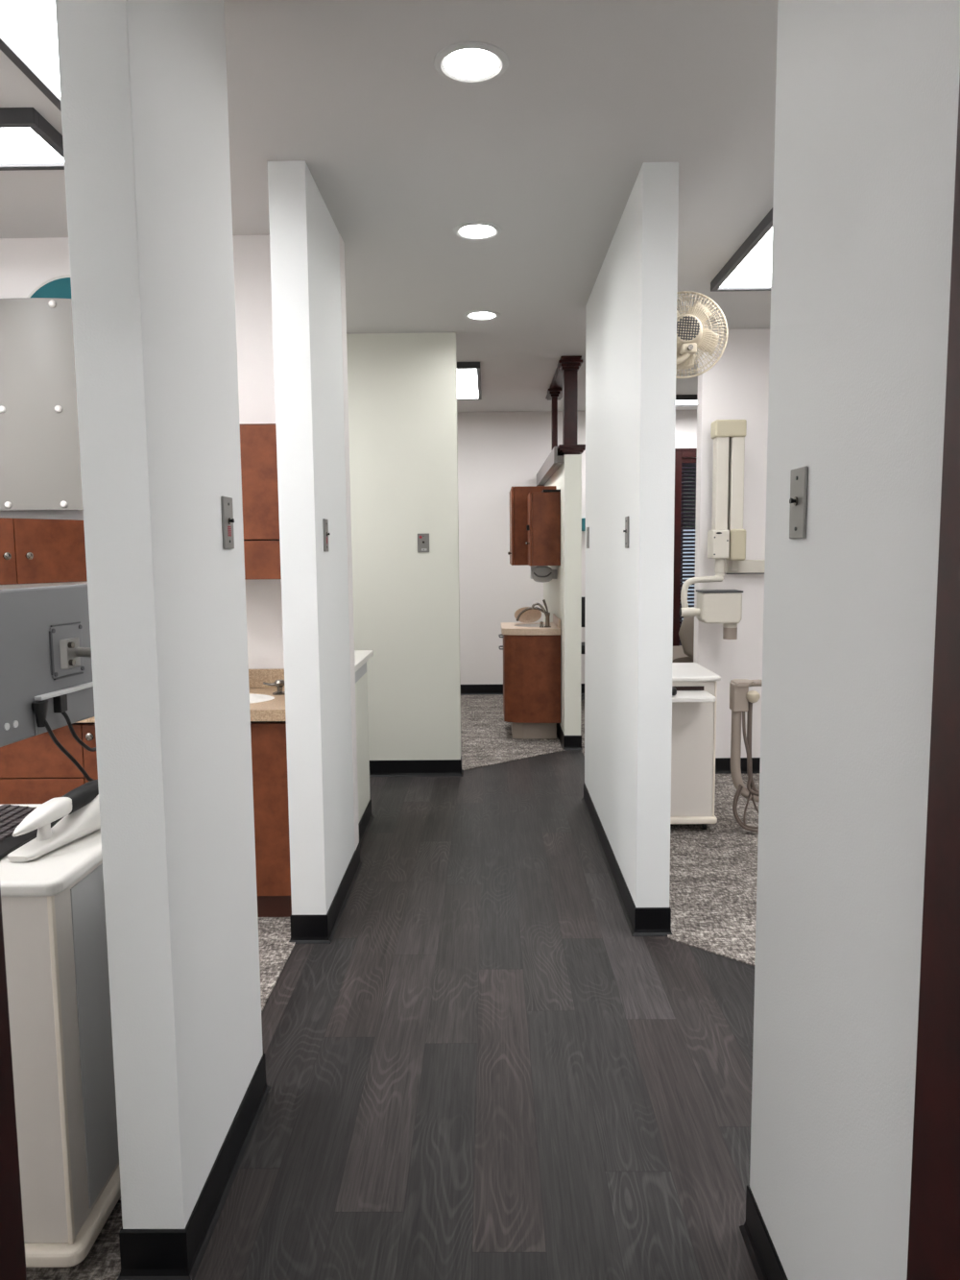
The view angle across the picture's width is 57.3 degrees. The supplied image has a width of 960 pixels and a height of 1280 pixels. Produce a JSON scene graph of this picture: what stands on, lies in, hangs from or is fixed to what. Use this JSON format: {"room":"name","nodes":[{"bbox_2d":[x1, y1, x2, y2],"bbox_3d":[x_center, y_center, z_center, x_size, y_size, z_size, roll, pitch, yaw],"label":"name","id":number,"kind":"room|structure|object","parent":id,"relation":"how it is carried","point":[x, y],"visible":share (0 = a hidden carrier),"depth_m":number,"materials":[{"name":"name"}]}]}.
{"room":"dental clinic","nodes":[
{"label":"dental clinic","id":0,"kind":"room"},
{"bbox_2d":[0,234,359,849],"bbox_3d":[-2.064,-0.315,3.854,2.994,2.740,0.110,0,6,1],"label":"wall","id":1,"kind":"structure","parent":0,"point":[25,263],"depth_m":3.70,"materials":[{"name":"white paint"}]},
{"bbox_2d":[0,297,83,510],"bbox_3d":[-2.108,-0.975,3.675,0.960,0.860,0.064,0,6,1],"label":"panel","id":2,"kind":"object","parent":1,"relation":"attached to","point":[40,457],"visible":0.99,"depth_m":3.65,"materials":[{"name":"grey plastic"}]},
{"bbox_2d":[0,517,87,584],"bbox_3d":[-2.067,-0.342,3.418,0.798,0.260,0.745,0,6,1],"label":"upper cabinet","id":3,"kind":"object","parent":1,"relation":"attached to","point":[32,550],"visible":0.98,"depth_m":3.54,"materials":[{"name":"brown wood"}]},
{"bbox_2d":[26,274,71,298],"bbox_3d":[-1.700,-1.276,3.687,0.496,0.496,0.015,0,6,1],"label":"disc","id":4,"kind":"object","parent":1,"relation":"attached to","point":[58,287],"visible":0.16,"depth_m":3.66,"materials":[{"name":"teal plastic"}]},
{"bbox_2d":[240,423,281,579],"bbox_3d":[-0.946,-0.553,3.585,0.479,0.604,0.347,0,6,1],"label":"upper cabinet","id":5,"kind":"object","parent":1,"relation":"attached to","point":[257,441],"visible":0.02,"depth_m":3.44,"materials":[{"name":"brown wood"}]},
{"bbox_2d":[248,668,284,687],"bbox_3d":[-1.476,0.171,3.828,1.562,0.082,0.020,0,6,1],"label":"backsplash","id":6,"kind":"structure","parent":1,"relation":"attached to","point":[256,676],"depth_m":3.81,"materials":[{"name":"stone"}]},
{"bbox_2d":[54,0,355,1229],"bbox_3d":[-0.644,-0.209,2.694,0.127,2.740,2.190,0,6,1],"label":"wall","id":7,"kind":"structure","parent":0,"point":[143,86],"depth_m":1.76,"materials":[{"name":"white paint"}]},
{"bbox_2d":[0,583,94,747],"bbox_3d":[-0.923,0.041,2.253,0.426,0.360,0.588,0,6,1],"label":"computer monitor","id":8,"kind":"object","parent":7,"relation":"attached to","point":[45,648],"visible":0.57,"depth_m":2.16,"materials":[{"name":"grey plastic"}]},
{"bbox_2d":[31,700,94,781],"bbox_3d":[-1.194,0.659,2.446,0.203,1.072,0.595,-6,8,-43],"label":"power cable","id":9,"kind":"object","parent":8,"relation":"attached to","point":[40,708],"visible":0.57,"depth_m":2.14,"materials":[{"name":"black plastic"}]},
{"bbox_2d":[34,681,93,700],"bbox_3d":[-1.050,0.125,2.294,0.020,0.010,0.330,0,6,8],"label":"shelf","id":10,"kind":"object","parent":8,"relation":"attached to","point":[71,688],"depth_m":2.24,"materials":[{"name":"grey plastic"}]},
{"bbox_2d":[52,694,96,751],"bbox_3d":[-1.042,0.214,2.352,0.030,0.180,0.299,0,6,6],"label":"cable","id":11,"kind":"object","parent":8,"relation":"hanging from","point":[60,702],"visible":0.64,"depth_m":2.22,"materials":[{"name":"black plastic"}]},
{"bbox_2d":[117,1053,271,1279],"bbox_3d":[-0.641,1.184,2.041,0.155,0.104,0.636,0,6,1],"label":"baseboard","id":12,"kind":"structure","parent":7,"relation":"attached to","point":[145,1254],"depth_m":1.80,"materials":[{"name":"black rubber"}]},
{"bbox_2d":[220,496,234,548],"bbox_3d":[-0.583,-0.274,2.051,0.018,0.120,0.072,0,6,1],"label":"wall switch","id":13,"kind":"object","parent":7,"relation":"attached to","point":[228,519],"visible":1,"depth_m":2.04,"materials":[{"name":"silver metal"}]},
{"bbox_2d":[322,518,330,551],"bbox_3d":[-0.567,-0.389,3.263,0.018,0.120,0.072,0,6,1],"label":"wall switch","id":14,"kind":"object","parent":7,"relation":"attached to","point":[325,521],"visible":1,"depth_m":3.25,"materials":[{"name":"silver metal"}]},
{"bbox_2d":[289,798,374,943],"bbox_3d":[-0.624,0.983,3.984,0.168,0.104,1.542,0,6,1],"label":"baseboard","id":15,"kind":"structure","parent":7,"relation":"attached to","point":[304,929],"depth_m":3.34,"materials":[{"name":"black rubber"}]},
{"bbox_2d":[355,669,370,823],"bbox_3d":[-0.653,0.561,4.342,0.110,0.870,0.710,0,6,1],"label":"wall","id":16,"kind":"structure","parent":0,"point":[361,686],"depth_m":4.47,"materials":[{"name":"white paint"}]},
{"bbox_2d":[354,650,373,682],"bbox_3d":[-0.863,0.146,4.329,0.578,0.102,0.755,0,6,1],"label":"countertop","id":17,"kind":"structure","parent":16,"relation":"on","point":[361,657],"depth_m":4.42,"materials":[{"name":"white laminate"}]},
{"bbox_2d":[0,0,777,412],"bbox_3d":[-0.132,-1.742,2.938,7.100,0.250,11.400,0,6,1],"label":"ceiling","id":18,"kind":"structure","parent":0,"point":[550,151],"depth_m":2.87,"materials":[{"name":"grey paint"}]},
{"bbox_2d":[0,0,61,111],"bbox_3d":[-1.050,-1.490,2.023,0.320,0.045,1.070,0,6,1],"label":"fluorescent ceiling light","id":19,"kind":"object","parent":18,"relation":"attached to","point":[28,28],"visible":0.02,"depth_m":2.19,"materials":[{"name":"grey plastic"}]},
{"bbox_2d":[0,107,64,170],"bbox_3d":[-1.923,-1.558,2.754,1.220,0.045,0.320,0,6,1],"label":"fluorescent ceiling light","id":20,"kind":"object","parent":18,"relation":"attached to","point":[28,141],"visible":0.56,"depth_m":2.74,"materials":[{"name":"grey plastic"}]},
{"bbox_2d":[0,127,64,163],"bbox_3d":[-1.923,-1.550,2.755,1.164,0.006,0.264,0,6,1],"label":"diffuser","id":21,"kind":"object","parent":20,"relation":"attached to","point":[17,145],"depth_m":2.77,"materials":[{"name":"white plastic"}]},
{"bbox_2d":[457,362,482,399],"bbox_3d":[-0.157,-1.992,6.803,0.330,0.045,1.300,0,6,1],"label":"fluorescent ceiling light","id":22,"kind":"object","parent":18,"relation":"attached to","point":[469,374],"visible":0.44,"depth_m":6.67,"materials":[{"name":"grey plastic"}]},
{"bbox_2d":[457,368,478,397],"bbox_3d":[-0.157,-1.984,6.804,0.274,0.006,1.244,0,6,1],"label":"diffuser","id":23,"kind":"object","parent":22,"relation":"attached to","point":[467,378],"depth_m":6.75,"materials":[{"name":"white plastic"}]},
{"bbox_2d":[434,41,508,83],"bbox_3d":[-0.023,-1.593,2.369,0.204,0.084,0.204,0,6,1],"label":"recessed light","id":24,"kind":"object","parent":18,"relation":"in","point":[465,61],"visible":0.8,"depth_m":2.39,"materials":[{"name":"grey"}]},
{"bbox_2d":[452,221,502,240],"bbox_3d":[-0.012,-1.721,3.618,0.204,0.084,0.204,0,6,1],"label":"recessed light","id":25,"kind":"object","parent":18,"relation":"in","point":[473,230],"visible":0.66,"depth_m":3.66,"materials":[{"name":"grey"}]},
{"bbox_2d":[463,310,500,320],"bbox_3d":[0.011,-1.856,4.923,0.204,0.084,0.204,0,6,1],"label":"recessed light","id":26,"kind":"object","parent":18,"relation":"in","point":[480,315],"visible":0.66,"depth_m":4.97,"materials":[{"name":"grey"}]},
{"bbox_2d":[676,394,698,406],"bbox_3d":[1.892,-2.106,7.721,1.250,0.045,0.330,0,6,1],"label":"fluorescent ceiling light","id":27,"kind":"object","parent":18,"relation":"attached to","point":[681,399],"visible":0.03,"depth_m":7.57,"materials":[{"name":"grey plastic"}]},
{"bbox_2d":[676,400,697,404],"bbox_3d":[1.892,-2.099,7.722,1.194,0.006,0.274,0,6,1],"label":"diffuser","id":28,"kind":"object","parent":27,"relation":"attached to","point":[677,401],"depth_m":7.76,"materials":[{"name":"white plastic"}]},
{"bbox_2d":[710,208,772,291],"bbox_3d":[1.297,-1.689,3.738,0.320,0.045,1.250,0,6,1],"label":"fluorescent ceiling light","id":29,"kind":"object","parent":18,"relation":"attached to","point":[750,267],"visible":0.27,"depth_m":4.01,"materials":[{"name":"grey plastic"}]},
{"bbox_2d":[720,227,772,287],"bbox_3d":[1.297,-1.682,3.739,0.264,0.006,1.194,0,6,1],"label":"diffuser","id":30,"kind":"object","parent":29,"relation":"attached to","point":[754,269],"depth_m":4.03,"materials":[{"name":"white plastic"}]},
{"bbox_2d":[346,332,461,760],"bbox_3d":[-1.839,-0.490,5.533,3.410,2.740,0.120,0,6,1],"label":"wall","id":31,"kind":"structure","parent":0,"point":[402,387],"depth_m":5.45,"materials":[{"name":"white paint"}]},
{"bbox_2d":[369,755,463,776],"bbox_3d":[-1.818,0.821,5.668,3.426,0.104,0.152,0,6,1],"label":"baseboard","id":32,"kind":"structure","parent":31,"relation":"attached to","point":[419,767],"depth_m":5.59,"materials":[{"name":"black rubber"}]},
{"bbox_2d":[417,533,429,552],"bbox_3d":[-0.350,-0.601,5.437,0.072,0.115,0.018,0,6,1],"label":"wall switch","id":33,"kind":"object","parent":31,"relation":"attached to","point":[422,539],"visible":1,"depth_m":5.44,"materials":[{"name":"silver metal"}]},
{"bbox_2d":[193,749,758,1279],"bbox_3d":[-0.105,1.158,3.237,7.100,0.100,11.400,0,6,1],"label":"floor","id":34,"kind":"structure","parent":0,"point":[483,1072],"depth_m":2.42,"materials":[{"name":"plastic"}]},
{"bbox_2d":[25,917,295,1279],"bbox_3d":[-2.124,1.201,2.503,2.878,0.007,2.890,0,6,1],"label":"floor","id":35,"kind":"structure","parent":34,"relation":"on","point":[103,1261],"depth_m":1.89,"materials":[{"name":"carpet textile"}]},
{"bbox_2d":[0,722,85,804],"bbox_3d":[-1.857,0.682,3.620,0.696,0.789,0.545,0,6,1],"label":"base cabinet","id":36,"kind":"object","parent":35,"relation":"on","point":[34,770],"visible":0.22,"depth_m":3.35,"materials":[{"name":"brown wood"}]},
{"bbox_2d":[0,803,120,1267],"bbox_3d":[-1.098,0.834,1.929,0.648,0.821,0.525,0,6,1],"label":"cabinet","id":37,"kind":"object","parent":35,"relation":"on","point":[54,909],"visible":0.53,"depth_m":1.71,"materials":[{"name":"white plastic"}]},
{"bbox_2d":[0,804,63,859],"bbox_3d":[-1.037,0.415,1.828,0.170,0.030,0.430,0,6,3],"label":"keyboard","id":38,"kind":"object","parent":37,"relation":"on","point":[12,816],"visible":0.6,"depth_m":1.89,"materials":[{"name":"black plastic"}]},
{"bbox_2d":[7,779,100,862],"bbox_3d":[-0.872,0.373,1.874,0.066,0.104,0.307,1,6,17],"label":"cradle","id":39,"kind":"object","parent":37,"relation":"on","point":[79,808],"visible":0.85,"depth_m":1.83,"materials":[{"name":"white plastic"}]},
{"bbox_2d":[81,722,97,782],"bbox_3d":[-1.352,0.678,3.615,0.312,0.789,0.545,0,6,1],"label":"base cabinet","id":40,"kind":"object","parent":35,"relation":"on","point":[88,728],"visible":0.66,"depth_m":3.35,"materials":[{"name":"brown wood"}]},
{"bbox_2d":[250,721,291,917],"bbox_3d":[-0.846,0.672,3.609,0.299,0.791,0.545,0,6,1],"label":"base cabinet","id":41,"kind":"object","parent":35,"relation":"on","point":[269,751],"visible":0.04,"depth_m":3.37,"materials":[{"name":"brown wood"}]},
{"bbox_3d":[-1.095,0.675,3.612,0.199,0.791,0.545,0,6,1],"label":"base cabinet","id":42,"kind":"object","parent":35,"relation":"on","visible":0},
{"bbox_2d":[74,668,286,723],"bbox_3d":[-1.478,0.271,3.572,1.562,0.229,0.550,0,6,1],"label":"countertop","id":43,"kind":"structure","parent":42,"relation":"on","point":[264,706],"depth_m":3.66,"materials":[{"name":"beige laminate"}]},
{"bbox_2d":[249,693,274,703],"bbox_3d":[-1.034,0.312,3.551,0.406,0.144,0.306,0,6,1],"label":"basin","id":44,"kind":"object","parent":43,"relation":"in","point":[254,698],"depth_m":3.66,"materials":[{"name":"white ceramic"}]},
{"bbox_2d":[263,679,285,695],"bbox_3d":[-1.063,0.105,3.687,0.523,0.234,0.185,0,6,1],"label":"faucet","id":45,"kind":"object","parent":43,"relation":"on","point":[278,684],"visible":0.26,"depth_m":3.63,"materials":[{"name":"silver metal"}]},
{"bbox_2d":[460,694,564,770],"bbox_3d":[-1.451,0.709,7.209,4.128,0.007,2.974,0,6,1],"label":"floor","id":46,"kind":"structure","parent":34,"relation":"on","point":[487,739],"depth_m":6.63,"materials":[{"name":"carpet"}]},
{"bbox_2d":[498,613,561,739],"bbox_3d":[0.374,0.274,6.781,0.456,0.909,0.600,0,6,1],"label":"base cabinet","id":47,"kind":"object","parent":46,"relation":"on","point":[531,652],"visible":0.98,"depth_m":6.51,"materials":[{"name":"brown laminate"}]},
{"bbox_2d":[501,622,561,635],"bbox_3d":[0.381,-0.088,6.743,0.435,0.046,0.600,0,6,1],"label":"countertop","id":48,"kind":"structure","parent":47,"relation":"on","point":[507,628],"depth_m":6.47,"materials":[{"name":"beige stone"}]},
{"bbox_2d":[514,606,541,623],"bbox_3d":[0.380,-0.199,6.963,0.214,0.130,0.044,0,6,1],"label":"dish","id":49,"kind":"object","parent":48,"relation":"on","point":[530,615],"visible":0.77,"depth_m":6.97,"materials":[{"name":"beige ceramic"}]},
{"bbox_2d":[514,624,551,627],"bbox_3d":[0.409,-0.051,6.767,0.286,0.119,0.306,0,6,1],"label":"basin","id":50,"kind":"object","parent":48,"relation":"in","point":[516,625],"depth_m":6.90,"materials":[{"name":"white ceramic"}]},
{"bbox_2d":[516,599,551,627],"bbox_3d":[0.398,-0.204,6.612,0.282,0.210,0.077,1,6,18],"label":"sink faucet","id":51,"kind":"object","parent":48,"relation":"on","point":[546,614],"visible":1,"depth_m":6.57,"materials":[{"name":"silver metal"}]},
{"bbox_2d":[457,410,697,684],"bbox_3d":[-0.062,-0.827,8.632,6.900,2.740,0.140,0,6,1],"label":"wall","id":52,"kind":"structure","parent":0,"point":[498,452],"depth_m":8.52,"materials":[{"name":"white paint"}]},
{"bbox_2d":[460,684,503,695],"bbox_3d":[-1.436,0.504,8.705,4.129,0.104,0.016,0,6,1],"label":"baseboard","id":53,"kind":"structure","parent":52,"relation":"attached to","point":[466,689],"depth_m":8.69,"materials":[{"name":"black rubber"}]},
{"bbox_2d":[580,683,584,694],"bbox_3d":[2.073,0.474,8.666,2.652,0.104,0.016,0,6,1],"label":"baseboard","id":54,"kind":"structure","parent":52,"relation":"attached to","point":[582,685],"depth_m":8.68,"materials":[{"name":"black rubber"}]},
{"bbox_2d":[581,518,585,531],"bbox_3d":[1.044,-1.111,8.461,0.120,0.120,0.120,0,6,1],"label":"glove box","id":55,"kind":"object","parent":52,"relation":"attached to","point":[583,519],"visible":0.24,"depth_m":8.40,"materials":[{"name":"teal cardboard"}]},
{"bbox_2d":[673,448,697,646],"bbox_3d":[2.447,-0.861,8.577,1.174,1.982,0.152,0,6,1],"label":"window","id":56,"kind":"structure","parent":52,"relation":"in","point":[680,453],"depth_m":8.54,"materials":[{"name":"brown wood"}]},
{"bbox_2d":[679,458,697,645],"bbox_3d":[2.447,-0.852,8.553,0.990,1.816,0.035,0,6,1],"label":"window blind","id":57,"kind":"object","parent":56,"relation":"attached to","point":[685,461],"visible":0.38,"depth_m":8.53,"materials":[{"name":"grey plastic"}]},
{"bbox_2d":[543,161,678,907],"bbox_3d":[0.653,-0.546,5.844,0.130,2.740,5.450,0,6,1],"label":"wall","id":58,"kind":"structure","parent":0,"point":[631,307],"depth_m":3.34,"materials":[{"name":"white paint"}]},
{"bbox_2d":[507,485,556,565],"bbox_3d":[0.409,-0.924,7.188,0.377,0.610,0.702,0,6,1],"label":"upper cabinet","id":59,"kind":"object","parent":58,"relation":"attached to","point":[519,495],"visible":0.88,"depth_m":6.84,"materials":[{"name":"brown laminate"}]},
{"bbox_2d":[526,489,560,565],"bbox_3d":[0.465,-0.840,6.619,0.255,0.554,0.370,0,6,1],"label":"upper cabinet","id":60,"kind":"object","parent":58,"relation":"attached to","point":[543,527],"visible":1,"depth_m":6.45,"materials":[{"name":"brown laminate"}]},
{"bbox_2d":[531,565,556,582],"bbox_3d":[0.497,-0.517,6.857,0.202,0.131,0.202,0,6,1],"label":"dispenser","id":61,"kind":"object","parent":60,"relation":"attached to","point":[539,573],"visible":0.99,"depth_m":6.78,"materials":[{"name":"grey plastic"}]},
{"bbox_2d":[536,446,563,485],"bbox_3d":[0.560,-1.324,7.292,0.073,0.293,2.310,0,6,1],"label":"channel","id":62,"kind":"object","parent":58,"relation":"attached to","point":[551,464],"visible":0.76,"depth_m":6.79,"materials":[{"name":"grey metal"}]},
{"bbox_2d":[553,613,560,628],"bbox_3d":[0.589,-0.147,6.745,0.017,0.067,0.580,0,6,1],"label":"backsplash","id":63,"kind":"structure","parent":58,"relation":"attached to","point":[557,621],"depth_m":6.64,"materials":[{"name":"beige stone"}]},
{"bbox_2d":[545,356,585,461],"bbox_3d":[0.648,-1.733,7.222,0.194,0.656,2.445,0,6,1],"label":"trim","id":64,"kind":"structure","parent":58,"relation":"on","point":[564,385],"depth_m":6.07,"materials":[{"name":"brown wood"}]},
{"bbox_2d":[556,723,582,749],"bbox_3d":[0.675,0.611,7.473,0.151,0.104,2.426,0,6,1],"label":"baseboard","id":65,"kind":"structure","parent":58,"relation":"attached to","point":[567,742],"depth_m":6.28,"materials":[{"name":"black rubber"}]},
{"bbox_2d":[586,527,589,548],"bbox_3d":[0.579,-0.550,4.723,0.008,0.113,0.072,0,6,1],"label":"wall switch","id":66,"kind":"object","parent":58,"relation":"attached to","point":[588,528],"visible":1,"depth_m":4.69,"materials":[{"name":"silver metal"}]},
{"bbox_2d":[623,516,629,548],"bbox_3d":[0.561,-0.415,3.385,0.018,0.120,0.072,0,6,1],"label":"wall switch","id":67,"kind":"object","parent":58,"relation":"attached to","point":[627,519],"visible":1,"depth_m":3.36,"materials":[{"name":"silver metal"}]},
{"bbox_2d":[581,781,673,936],"bbox_3d":[0.651,0.954,4.146,0.155,0.104,1.797,0,6,1],"label":"baseboard","id":68,"kind":"structure","parent":58,"relation":"attached to","point":[641,921],"depth_m":3.44,"materials":[{"name":"black rubber"}]},
{"bbox_2d":[676,290,728,378],"bbox_3d":[0.932,-1.432,4.126,0.477,0.422,0.191,0,6,1],"label":"wall fan","id":69,"kind":"object","parent":58,"relation":"attached to","point":[691,335],"visible":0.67,"depth_m":4.12,"materials":[{"name":"beige plastic"}]},
{"bbox_2d":[580,700,759,966],"bbox_3d":[2.036,0.921,4.835,2.650,0.007,7.670,0,6,1],"label":"floor","id":70,"kind":"structure","parent":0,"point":[713,877],"depth_m":3.80,"materials":[{"name":"carpet"}]},
{"bbox_2d":[580,597,585,701],"bbox_3d":[0.989,0.109,7.966,0.476,0.985,0.486,0,6,1],"label":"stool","id":71,"kind":"object","parent":70,"relation":"on","point":[583,598],"visible":0.02,"depth_m":8.06,"materials":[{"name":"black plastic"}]},
{"bbox_2d":[672,616,694,662],"bbox_3d":[1.786,0.179,7.470,0.566,0.932,0.940,0,6,1],"label":"dental chair","id":72,"kind":"object","parent":70,"relation":"on","point":[684,653],"visible":0.06,"depth_m":7.09,"materials":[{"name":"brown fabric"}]},
{"bbox_2d":[670,662,721,829],"bbox_3d":[0.960,0.559,4.537,0.472,0.795,0.730,0,6,1],"label":"rolling cart","id":73,"kind":"object","parent":70,"relation":"on","point":[693,734],"visible":0.51,"depth_m":4.39,"materials":[{"name":"white plastic"}]},
{"bbox_2d":[672,686,676,695],"bbox_3d":[0.913,0.243,4.223,0.062,0.040,0.100,0,6,1],"label":"computer mouse","id":74,"kind":"object","parent":73,"relation":"on","point":[674,689],"visible":0.38,"depth_m":4.18,"materials":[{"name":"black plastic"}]},
{"bbox_2d":[672,690,716,702],"bbox_3d":[0.924,0.272,4.256,0.390,0.023,0.230,0,6,1],"label":"tray","id":75,"kind":"object","parent":73,"relation":"on","point":[682,696],"depth_m":4.17,"materials":[{"name":"white plastic"}]},
{"bbox_2d":[729,678,762,832],"bbox_3d":[1.616,0.532,4.442,0.735,0.855,0.340,0,6,1],"label":"dental instrument holder","id":76,"kind":"object","parent":70,"relation":"on","point":[741,700],"visible":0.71,"depth_m":4.35,"materials":[{"name":"beige plastic"}]},
{"bbox_2d":[693,328,770,757],"bbox_3d":[2.357,-0.525,5.487,1.997,2.740,0.120,0,6,1],"label":"wall","id":77,"kind":"structure","parent":0,"point":[736,387],"depth_m":5.41,"materials":[{"name":"white paint"}]},
{"bbox_2d":[679,419,765,639],"bbox_3d":[1.772,-0.657,5.263,1.160,1.290,0.310,0,6,1],"label":"dental x-ray machine","id":78,"kind":"object","parent":77,"relation":"attached to","point":[727,536],"visible":0.99,"depth_m":5.20,"materials":[{"name":"beige plastic"}]},
{"bbox_2d":[715,757,760,773],"bbox_3d":[2.362,0.786,5.622,2.013,0.104,0.152,0,6,1],"label":"baseboard","id":79,"kind":"structure","parent":77,"relation":"attached to","point":[722,764],"depth_m":5.57,"materials":[{"name":"black rubber"}]},
{"bbox_2d":[749,0,959,1279],"bbox_3d":[0.611,-0.077,1.303,0.126,2.740,0.810,0,6,1],"label":"wall","id":80,"kind":"structure","parent":0,"point":[867,91],"depth_m":1.30,"materials":[{"name":"white paint"}]},
{"bbox_2d":[739,1184,788,1279],"bbox_3d":[0.615,1.233,1.452,0.142,0.104,0.814,0,6,1],"label":"baseboard","id":81,"kind":"structure","parent":80,"relation":"attached to","point":[767,1265],"depth_m":1.75,"materials":[{"name":"black rubber"}]},
{"bbox_2d":[789,465,808,538],"bbox_3d":[0.540,-0.234,1.506,0.018,0.120,0.072,0,6,1],"label":"wall switch","id":82,"kind":"object","parent":80,"relation":"attached to","point":[799,478],"visible":1,"depth_m":1.50,"materials":[{"name":"silver metal"}]},
{"bbox_2d":[794,496,797,506],"bbox_3d":[0.541,-0.238,1.505,0.003,0.015,0.015,0,6,1],"label":"socket","id":83,"kind":"object","parent":82,"relation":"attached to","point":[795,497],"depth_m":1.50,"materials":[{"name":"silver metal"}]},
{"bbox_3d":[-0.141,-0.024,0.856,6.900,2.740,0.105,0,6,1],"label":"wall","id":84,"kind":"structure","parent":0,"visible":0},
{"bbox_2d":[0,75,959,1279],"bbox_3d":[-0.023,0.279,0.884,1.190,2.130,0.130,0,6,1],"label":"door frame","id":85,"kind":"structure","parent":84,"relation":"in","point":[934,1213],"depth_m":0.91,"materials":[{"name":"brown wood"}]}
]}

